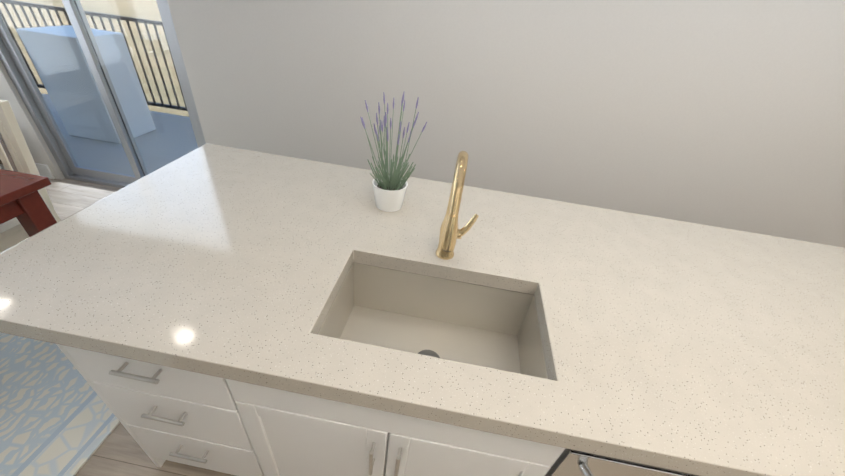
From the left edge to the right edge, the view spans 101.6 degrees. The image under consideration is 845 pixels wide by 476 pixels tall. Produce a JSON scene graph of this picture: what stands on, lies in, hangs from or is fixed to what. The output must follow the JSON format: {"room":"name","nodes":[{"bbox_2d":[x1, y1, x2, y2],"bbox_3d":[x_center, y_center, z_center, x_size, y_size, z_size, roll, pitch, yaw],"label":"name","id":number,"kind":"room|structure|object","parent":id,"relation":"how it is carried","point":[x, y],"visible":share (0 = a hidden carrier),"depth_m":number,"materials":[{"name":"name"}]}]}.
{"room":"kitchen","nodes":[
{"label":"kitchen","id":0,"kind":"room"},
{"bbox_2d":[45,178,235,475],"bbox_3d":[-0.193,1.497,0.841,8.470,0.100,5.233,10,36,3],"label":"floor","id":1,"kind":"structure","parent":0,"point":[119,451],"depth_m":1.42,"materials":[{"name":"brown wood"}]},
{"bbox_2d":[0,138,17,171],"bbox_3d":[-3.527,-0.799,2.446,0.500,1.020,0.450,13,36,8],"label":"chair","id":2,"kind":"object","parent":1,"relation":"on","point":[10,159],"visible":0.19,"depth_m":2.73,"materials":[{"name":"beige fabric"}]},
{"bbox_2d":[0,240,119,475],"bbox_3d":[-2.611,0.469,1.727,2.680,0.010,1.830,10,36,3],"label":"dining rug","id":3,"kind":"object","parent":1,"relation":"on","point":[58,417],"depth_m":1.50,"materials":[{"name":"blue fabric"}]},
{"bbox_2d":[0,169,56,236],"bbox_3d":[-2.664,0.122,1.531,1.660,0.765,0.850,10,36,3],"label":"dining table","id":4,"kind":"object","parent":3,"relation":"on","point":[23,202],"visible":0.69,"depth_m":1.58,"materials":[{"name":"brown wood"}]},
{"bbox_2d":[0,100,60,251],"bbox_3d":[-2.271,-0.137,1.741,0.450,1.020,0.500,10,36,3],"label":"chair","id":5,"kind":"object","parent":3,"relation":"on","point":[13,232],"visible":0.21,"depth_m":1.73,"materials":[{"name":"beige"}]},
{"bbox_2d":[56,344,565,475],"bbox_3d":[0.626,0.643,1.351,3.250,0.854,0.832,10,36,3],"label":"base cabinet","id":6,"kind":"object","parent":1,"relation":"on","point":[162,414],"visible":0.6,"depth_m":1.00,"materials":[{"name":"white wood"}]},
{"bbox_2d":[0,143,844,475],"bbox_3d":[0.569,0.165,1.216,3.570,0.060,1.124,10,36,3],"label":"countertop","id":7,"kind":"structure","parent":6,"relation":"on","point":[694,347],"depth_m":1.02,"materials":[{"name":"stone"}]},
{"bbox_2d":[360,91,426,211],"bbox_3d":[-0.115,-0.325,1.329,0.240,0.450,0.275,10,36,3],"label":"planter","id":8,"kind":"object","parent":7,"relation":"on","point":[389,189],"visible":1,"depth_m":1.35,"materials":[{"name":"white ceramic"}]},
{"bbox_2d":[318,263,547,378],"bbox_3d":[0.030,0.338,1.125,0.652,0.223,0.376,10,36,3],"label":"sink","id":9,"kind":"object","parent":7,"relation":"in","point":[483,326],"visible":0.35,"depth_m":1.26,"materials":[{"name":"beige ceramic"}]},
{"bbox_2d":[436,151,478,259],"bbox_3d":[0.113,-0.046,1.018,0.121,0.413,0.275,10,36,3],"label":"faucet","id":10,"kind":"object","parent":7,"relation":"on","point":[451,233],"visible":1,"depth_m":0.90,"materials":[{"name":"gold metal"}]},
{"bbox_2d":[545,448,698,475],"bbox_3d":[0.652,0.721,1.250,0.596,0.852,0.654,10,36,3],"label":"dishwasher","id":11,"kind":"object","parent":1,"relation":"on","point":[569,462],"visible":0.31,"depth_m":0.85,"materials":[{"name":"silver metal"}]},
{"bbox_2d":[0,0,844,247],"bbox_3d":[0.257,-1.023,2.088,8.250,2.600,0.120,10,36,3],"label":"wall","id":12,"kind":"structure","parent":0,"point":[728,114],"depth_m":2.08,"materials":[{"name":"paint"}]},
{"bbox_2d":[0,159,54,178],"bbox_3d":[-3.488,-0.617,2.965,0.620,0.130,0.014,10,36,3],"label":"baseboard","id":13,"kind":"structure","parent":12,"relation":"attached to","point":[44,170],"depth_m":2.93,"materials":[{"name":"white wood"}]},
{"bbox_2d":[0,0,197,174],"bbox_3d":[-2.931,-0.048,1.590,5.330,1.175,6.500,10,36,3],"label":"balcony","id":14,"kind":"object","parent":12,"relation":"attached to","point":[190,138],"depth_m":3.92,"materials":[{"name":"grey metal"}]},
{"bbox_2d":[16,25,155,143],"bbox_3d":[-3.441,-1.600,3.618,0.600,0.998,0.500,10,36,3],"label":"box","id":15,"kind":"object","parent":14,"relation":"on","point":[31,44],"depth_m":3.45,"materials":[{"name":"white"}]},
{"bbox_2d":[0,0,205,187],"bbox_3d":[-2.275,-1.329,2.342,1.475,2.260,0.080,10,36,3],"label":"door","id":16,"kind":"structure","parent":12,"relation":"in","point":[20,76],"depth_m":2.54,"materials":[{"name":"clear glass"}]},
{"label":"outside","id":17,"kind":"structure","parent":0,"visible":0},
{"bbox_2d":[0,0,188,116],"bbox_3d":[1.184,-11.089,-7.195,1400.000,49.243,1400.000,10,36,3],"label":"building","id":18,"kind":"structure","parent":17,"point":[113,10],"depth_m":55.56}
]}

